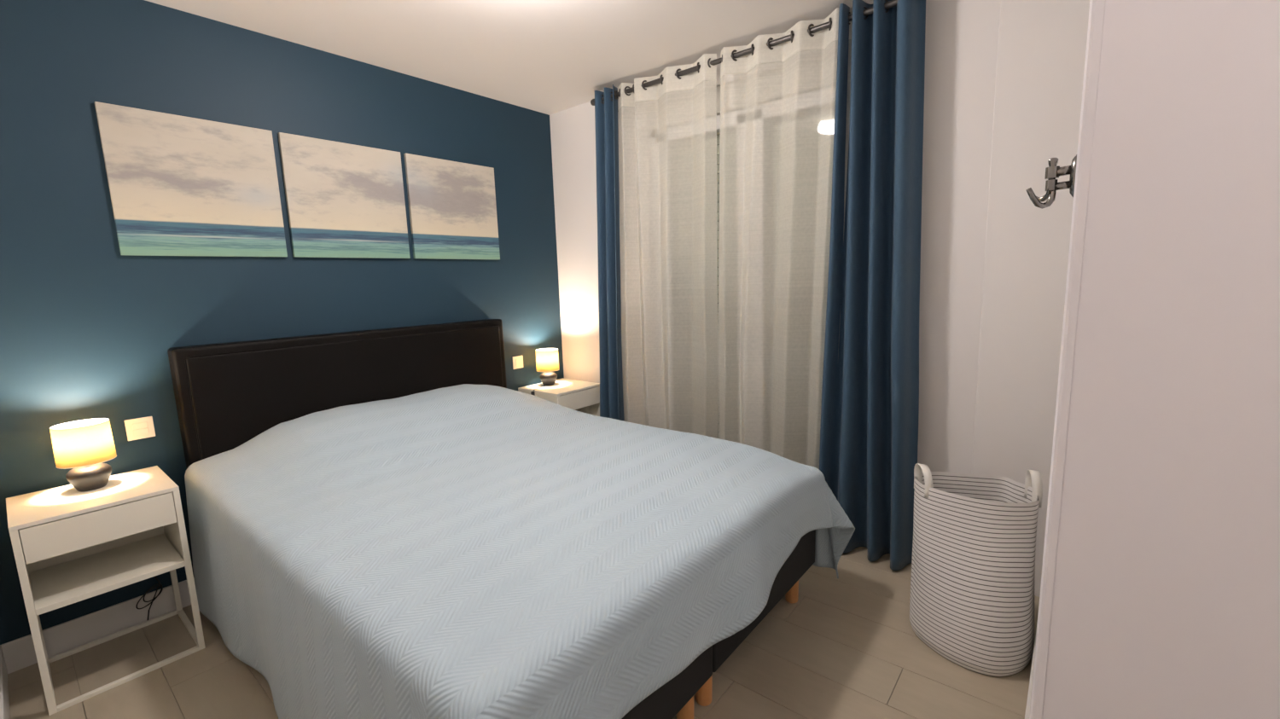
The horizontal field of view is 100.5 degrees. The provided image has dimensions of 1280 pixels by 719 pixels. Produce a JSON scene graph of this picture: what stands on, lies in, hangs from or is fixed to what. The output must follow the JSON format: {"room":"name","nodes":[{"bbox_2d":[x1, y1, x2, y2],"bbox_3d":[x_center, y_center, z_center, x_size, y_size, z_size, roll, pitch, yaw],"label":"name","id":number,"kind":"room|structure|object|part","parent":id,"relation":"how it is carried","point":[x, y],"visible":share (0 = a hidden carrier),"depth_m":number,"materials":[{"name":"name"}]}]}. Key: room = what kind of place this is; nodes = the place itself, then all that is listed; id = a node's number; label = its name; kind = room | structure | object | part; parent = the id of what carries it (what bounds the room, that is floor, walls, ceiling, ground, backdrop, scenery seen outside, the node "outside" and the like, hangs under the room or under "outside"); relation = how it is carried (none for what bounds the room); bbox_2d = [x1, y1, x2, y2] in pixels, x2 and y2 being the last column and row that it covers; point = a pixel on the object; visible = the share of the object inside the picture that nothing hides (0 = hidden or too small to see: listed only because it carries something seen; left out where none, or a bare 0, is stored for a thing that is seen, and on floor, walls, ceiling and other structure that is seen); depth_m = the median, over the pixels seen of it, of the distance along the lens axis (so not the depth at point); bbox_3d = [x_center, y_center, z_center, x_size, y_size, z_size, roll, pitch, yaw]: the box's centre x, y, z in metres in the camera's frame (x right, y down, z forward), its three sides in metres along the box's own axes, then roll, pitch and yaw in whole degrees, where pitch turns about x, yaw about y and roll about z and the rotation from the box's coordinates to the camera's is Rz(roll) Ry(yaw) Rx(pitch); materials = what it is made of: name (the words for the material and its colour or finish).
{"room":"bedroom","nodes":[
{"label":"bedroom","id":0,"kind":"room"},
{"bbox_2d":[0,0,564,645],"bbox_3d":[-1.543,-0.272,2.807,0.100,2.500,2.890,5,11,39],"label":"wall","id":1,"kind":"structure","parent":0,"point":[88,328],"depth_m":2.20,"materials":[{"name":"blue paint"}]},
{"bbox_2d":[1,577,194,674],"bbox_3d":[-1.429,0.904,2.985,0.012,0.115,2.766,5,11,39],"label":"baseboard","id":2,"kind":"structure","parent":1,"relation":"attached to","point":[20,654],"depth_m":2.10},
{"bbox_2d":[124,416,155,441],"bbox_3d":[-2.038,0.282,2.171,0.013,0.086,0.084,5,11,39],"label":"light switch","id":3,"kind":"object","parent":1,"relation":"attached to","point":[138,428],"visible":1,"depth_m":2.17,"materials":[{"name":"white plastic"}]},
{"bbox_2d":[94,101,287,256],"bbox_3d":[-1.865,-0.729,2.265,0.021,0.568,0.571,5,11,39],"label":"canvas painting","id":4,"kind":"object","parent":1,"relation":"attached to","point":[178,185],"visible":1,"depth_m":2.23,"materials":[{"name":"multicoloured fabric"}]},
{"bbox_2d":[278,132,410,258],"bbox_3d":[-1.484,-0.809,2.724,0.021,0.568,0.571,5,11,39],"label":"canvas painting","id":5,"kind":"object","parent":1,"relation":"attached to","point":[343,200],"visible":1,"depth_m":2.69,"materials":[{"name":"multicoloured fabric"}]},
{"bbox_2d":[403,153,500,259],"bbox_3d":[-1.102,-0.889,3.182,0.021,0.568,0.571,5,11,39],"label":"canvas painting","id":6,"kind":"object","parent":1,"relation":"attached to","point":[452,206],"visible":1,"depth_m":3.15,"materials":[{"name":"multicoloured fabric"}]},
{"bbox_2d":[512,355,523,369],"bbox_3d":[-0.830,0.019,3.621,0.012,0.084,0.082,5,11,39],"label":"wall socket","id":7,"kind":"object","parent":1,"relation":"attached to","point":[517,361],"visible":1,"depth_m":3.61,"materials":[{"name":"white plastic"}]},
{"bbox_2d":[145,0,873,115],"bbox_3d":[0.090,-1.442,1.471,4.150,0.100,3.240,5,11,39],"label":"ceiling","id":8,"kind":"structure","parent":0,"point":[549,57],"depth_m":2.47,"materials":[{"name":"paint"}]},
{"bbox_2d":[7,546,1039,718],"bbox_3d":[0.175,1.138,1.854,4.150,0.120,3.240,5,11,39],"label":"floor","id":9,"kind":"structure","parent":0,"point":[849,648],"depth_m":1.85,"materials":[{"name":"tile"}]},
{"bbox_2d":[5,465,205,715],"bbox_3d":[-1.961,0.801,1.968,0.392,0.652,0.406,5,11,39],"label":"nightstand","id":10,"kind":"object","parent":9,"relation":"on","point":[70,546],"visible":1,"depth_m":1.88,"materials":[{"name":"white paint"}]},
{"bbox_3d":[-2.089,0.662,1.795,0.356,0.290,0.010,5,11,39],"label":"panel","id":11,"kind":"part","parent":10,"relation":"part of","materials":[{"name":"white paint"}]},
{"bbox_3d":[-1.939,0.846,1.703,0.018,0.638,0.018,5,11,39],"label":"leg","id":12,"kind":"part","parent":10,"relation":"part of","materials":[{"name":"white paint"}]},
{"bbox_3d":[-2.228,0.821,1.939,0.018,0.638,0.018,5,11,39],"label":"leg","id":13,"kind":"part","parent":10,"relation":"part of","materials":[{"name":"white paint"}]},
{"bbox_3d":[-2.074,1.142,1.867,0.356,0.014,0.018,5,11,39],"label":"rail","id":14,"kind":"part","parent":10,"relation":"part of","materials":[{"name":"white paint"}]},
{"bbox_2d":[49,418,116,491],"bbox_3d":[-2.024,0.353,1.946,0.157,0.244,0.156,5,11,39],"label":"table lamp","id":15,"kind":"object","parent":10,"relation":"on","point":[83,446],"visible":1,"depth_m":1.91,"materials":[{"name":"ceramic"}]},
{"bbox_3d":[-2.026,0.302,1.938,0.155,0.142,0.155,5,11,39],"label":"lamp shade","id":16,"kind":"part","parent":15,"relation":"part of","materials":[{"name":"white fabric"}]},
{"bbox_3d":[-2.110,0.623,2.060,0.008,0.290,0.370,5,11,39],"label":"panel","id":17,"kind":"part","parent":10,"relation":"part of","materials":[{"name":"white paint"}]},
{"bbox_3d":[-1.824,0.565,1.812,0.014,0.114,0.366,5,11,39],"label":"drawer","id":18,"kind":"part","parent":10,"relation":"part of","materials":[{"name":"white paint"}]},
{"bbox_2d":[29,534,185,616],"bbox_3d":[-1.955,0.772,1.957,0.374,0.020,0.370,5,11,39],"label":"shelf","id":19,"kind":"object","parent":10,"relation":"attached to","point":[63,582],"depth_m":1.94,"materials":[{"name":"white paint"}]},
{"bbox_3d":[-2.095,1.103,2.132,0.018,0.014,0.370,5,11,39],"label":"rail","id":20,"kind":"part","parent":10,"relation":"part of","materials":[{"name":"white paint"}]},
{"bbox_3d":[-1.806,1.129,1.896,0.018,0.014,0.370,5,11,39],"label":"rail","id":21,"kind":"part","parent":10,"relation":"part of","materials":[{"name":"white paint"}]},
{"bbox_2d":[135,576,162,621],"bbox_3d":[-2.053,0.787,2.178,0.013,0.617,0.106,5,11,37],"label":"power cable","id":22,"kind":"object","parent":10,"relation":"hanging from","point":[156,578],"visible":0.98,"depth_m":2.22,"materials":[{"name":"black plastic"}]},
{"bbox_3d":[-1.982,0.769,2.234,0.018,0.638,0.018,5,11,39],"label":"leg","id":23,"kind":"part","parent":10,"relation":"part of","materials":[{"name":"white paint"}]},
{"bbox_3d":[-1.843,0.610,2.091,0.356,0.290,0.010,5,11,39],"label":"panel","id":24,"kind":"part","parent":10,"relation":"part of","materials":[{"name":"white paint"}]},
{"bbox_3d":[-1.827,1.090,2.162,0.356,0.014,0.018,5,11,39],"label":"rail","id":25,"kind":"part","parent":10,"relation":"part of","materials":[{"name":"white paint"}]},
{"bbox_3d":[-1.693,0.795,1.998,0.018,0.638,0.018,5,11,39],"label":"leg","id":26,"kind":"part","parent":10,"relation":"part of","materials":[{"name":"white paint"}]},
{"bbox_2d":[167,319,815,718],"bbox_3d":[-0.613,0.475,2.236,2.153,1.130,1.620,5,11,39],"label":"bed","id":27,"kind":"object","parent":9,"relation":"on","point":[227,395],"visible":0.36,"depth_m":2.44,"materials":[{"name":"fabric"}]},
{"bbox_3d":[-1.407,0.346,2.876,0.102,1.010,1.618,5,11,39],"label":"headboard","id":28,"kind":"part","parent":27,"relation":"part of","materials":[{"name":"leather"}]},
{"bbox_3d":[-1.366,0.360,2.844,0.013,0.948,1.538,5,11,39],"label":"panel","id":29,"kind":"part","parent":27,"relation":"part of","materials":[{"name":"leather"}]},
{"bbox_2d":[184,384,855,718],"bbox_3d":[-0.501,0.650,2.210,2.185,0.759,1.841,5,11,39],"label":"bedspread","id":30,"kind":"object","parent":27,"relation":"on","point":[465,551],"visible":1,"depth_m":1.59,"materials":[{"name":"fabric"}]},
{"bbox_3d":[0.137,1.033,1.622,0.058,0.158,0.058,5,11,39],"label":"leg","id":31,"kind":"part","parent":27,"relation":"part of","materials":[{"name":"brown wood"}]},
{"bbox_3d":[0.203,1.019,1.701,0.058,0.158,0.058,5,11,39],"label":"leg","id":32,"kind":"part","parent":27,"relation":"part of","materials":[{"name":"brown wood"}]},
{"bbox_3d":[0.633,0.929,2.217,0.058,0.158,0.058,5,11,39],"label":"leg","id":33,"kind":"part","parent":27,"relation":"part of","materials":[{"name":"brown wood"}]},
{"bbox_2d":[517,378,599,416],"bbox_3d":[-0.534,0.500,3.680,0.392,0.652,0.406,5,11,39],"label":"nightstand","id":34,"kind":"object","parent":9,"relation":"on","point":[580,396],"visible":0.22,"depth_m":3.56,"materials":[{"name":"white paint"}]},
{"bbox_3d":[-0.662,0.361,3.508,0.356,0.290,0.010,5,11,39],"label":"panel","id":35,"kind":"part","parent":34,"relation":"part of","materials":[{"name":"white paint"}]},
{"bbox_2d":[535,348,558,385],"bbox_3d":[-0.634,0.053,3.661,0.157,0.244,0.156,5,11,39],"label":"table lamp","id":36,"kind":"object","parent":34,"relation":"on","point":[547,360],"visible":1,"depth_m":3.60,"materials":[{"name":"fabric"}]},
{"bbox_3d":[-0.635,0.003,3.653,0.155,0.142,0.155,5,11,39],"label":"lamp shade","id":37,"kind":"part","parent":36,"relation":"part of","materials":[{"name":"white fabric"}]},
{"bbox_3d":[-0.512,0.546,3.415,0.018,0.638,0.018,5,11,39],"label":"leg","id":38,"kind":"part","parent":34,"relation":"part of","materials":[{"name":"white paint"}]},
{"bbox_3d":[-0.397,0.265,3.524,0.014,0.114,0.366,5,11,39],"label":"drawer","id":39,"kind":"part","parent":34,"relation":"part of","materials":[{"name":"white paint"}]},
{"bbox_3d":[-0.416,0.309,3.803,0.356,0.290,0.010,5,11,39],"label":"panel","id":40,"kind":"part","parent":34,"relation":"part of","materials":[{"name":"white paint"}]},
{"bbox_2d":[909,463,1042,676],"bbox_3d":[1.187,0.706,1.909,0.395,0.650,0.359,5,11,39],"label":"laundry basket","id":41,"kind":"object","parent":9,"relation":"on","point":[973,578],"visible":1,"depth_m":1.80,"materials":[{"name":"fabric"}]},
{"bbox_3d":[1.031,0.438,1.940,0.030,0.114,0.119,-1,9,9],"label":"handle","id":42,"kind":"part","parent":41,"relation":"part of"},
{"bbox_3d":[1.355,0.439,1.832,0.029,0.113,0.084,1,9,21],"label":"handle","id":43,"kind":"part","parent":41,"relation":"part of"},
{"bbox_2d":[1029,0,1279,718],"bbox_3d":[1.163,0.021,0.647,1.014,2.380,0.615,5,11,39],"label":"wardrobe","id":44,"kind":"object","parent":9,"relation":"on","point":[1160,598],"visible":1,"depth_m":0.66,"materials":[{"name":"paint"}]},
{"bbox_2d":[1025,154,1076,209],"bbox_3d":[0.610,-0.261,0.789,0.061,0.073,0.052,5,11,39],"label":"coat hook","id":45,"kind":"object","parent":44,"relation":"attached to","point":[1053,171],"visible":0.92,"depth_m":0.78,"materials":[{"name":"silver metal"}]},
{"bbox_3d":[0.594,-0.243,0.789,0.035,0.039,0.028,5,11,39],"label":"hook arm","id":46,"kind":"part","parent":45,"relation":"part of","materials":[{"name":"silver metal"}]},
{"bbox_3d":[0.608,-0.253,0.807,0.013,0.027,0.044,-3,8,-6],"label":"hook arm","id":47,"kind":"part","parent":45,"relation":"part of","materials":[{"name":"silver metal"}]},
{"bbox_3d":[0.619,-0.255,0.779,0.024,0.012,0.011,5,11,39],"label":"arm","id":48,"kind":"part","parent":45,"relation":"part of","materials":[{"name":"silver metal"}]},
{"bbox_3d":[0.619,-0.275,0.776,0.025,0.015,0.013,5,11,39],"label":"arm","id":49,"kind":"part","parent":45,"relation":"part of","materials":[{"name":"silver metal"}]},
{"bbox_3d":[0.628,-0.266,0.770,0.009,0.060,0.040,5,11,39],"label":"mount plate","id":50,"kind":"part","parent":45,"relation":"part of","materials":[{"name":"silver metal"}]},
{"bbox_3d":[0.777,-0.014,0.963,0.015,2.380,0.615,5,11,39],"label":"panel","id":51,"kind":"part","parent":44,"relation":"part of","materials":[{"name":"paint"}]},
{"bbox_2d":[549,0,1000,474],"bbox_3d":[0.995,-0.350,2.775,4.050,2.500,0.300,5,11,39],"label":"wall","id":52,"kind":"structure","parent":0,"point":[962,36],"depth_m":2.31,"materials":[{"name":"white paint"}]},
{"bbox_2d":[674,86,720,438],"bbox_3d":[0.673,-0.309,3.018,1.344,2.368,0.298,5,11,39],"label":"window","id":53,"kind":"structure","parent":52,"relation":"in","point":[718,87],"depth_m":3.04,"materials":[{"name":"white plastic"}]},
{"bbox_3d":[0.387,-0.262,3.168,0.620,2.150,0.065,5,11,39],"label":"sash","id":54,"kind":"part","parent":53,"relation":"part of","materials":[{"name":"plastic"}]},
{"bbox_2d":[590,0,896,111],"bbox_3d":[0.456,-1.512,2.727,1.862,0.080,0.145,5,11,39],"label":"curtain rod","id":55,"kind":"object","parent":52,"relation":"attached to","point":[892,3],"visible":0.32,"depth_m":2.58,"materials":[{"name":"grey metal"}]},
{"bbox_2d":[594,84,624,421],"bbox_3d":[-0.191,-0.396,3.384,0.262,2.464,0.109,5,11,39],"label":"curtain","id":56,"kind":"object","parent":55,"relation":"hanging from","point":[606,113],"visible":0.81,"depth_m":3.32,"materials":[{"name":"blue fabric"}]},
{"bbox_2d":[617,53,718,438],"bbox_3d":[0.140,-0.376,3.119,0.732,2.446,0.081,5,11,39],"label":"sheer curtain","id":57,"kind":"object","parent":55,"relation":"hanging from","point":[667,129],"visible":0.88,"depth_m":3.05,"materials":[{"name":"white fabric"}]},
{"bbox_2d":[718,7,852,469],"bbox_3d":[0.687,-0.328,2.676,0.698,2.446,0.080,5,11,39],"label":"sheer curtain","id":58,"kind":"object","parent":55,"relation":"hanging from","point":[777,102],"visible":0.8,"depth_m":2.64,"materials":[{"name":"white fabric"}]},
{"bbox_2d":[819,0,925,570],"bbox_3d":[1.021,-0.287,2.384,0.469,2.464,0.146,5,11,39],"label":"curtain","id":59,"kind":"object","parent":55,"relation":"hanging from","point":[869,430],"visible":0.93,"depth_m":2.35,"materials":[{"name":"blue fabric"}]},
{"bbox_2d":[971,0,1089,597],"bbox_3d":[1.528,-0.269,2.108,0.283,2.500,0.060,5,11,39],"label":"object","id":60,"kind":"structure","parent":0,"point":[1041,47],"depth_m":2.06,"materials":[{"name":"white paint"}]},
{"bbox_2d":[1029,5,1089,718],"bbox_3d":[1.710,-0.154,1.293,1.044,2.500,1.100,5,11,39],"label":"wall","id":61,"kind":"structure","parent":0,"point":[1089,5],"depth_m":1.22,"materials":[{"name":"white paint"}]},
{"bbox_2d":[1024,622,1037,718],"bbox_3d":[1.322,0.993,1.778,0.012,0.115,1.039,5,11,39],"label":"baseboard","id":62,"kind":"structure","parent":61,"relation":"attached to","point":[1028,702],"depth_m":1.57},
{"bbox_3d":[-0.864,0.053,0.466,3.950,2.500,0.100,5,11,39],"label":"wall","id":63,"kind":"structure","parent":0,"visible":0},
{"bbox_2d":[0,645,10,718],"bbox_3d":[-1.156,1.192,0.984,3.000,0.115,0.012,5,11,39],"label":"baseboard","id":64,"kind":"structure","parent":63,"relation":"attached to","point":[4,701],"depth_m":1.75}
]}

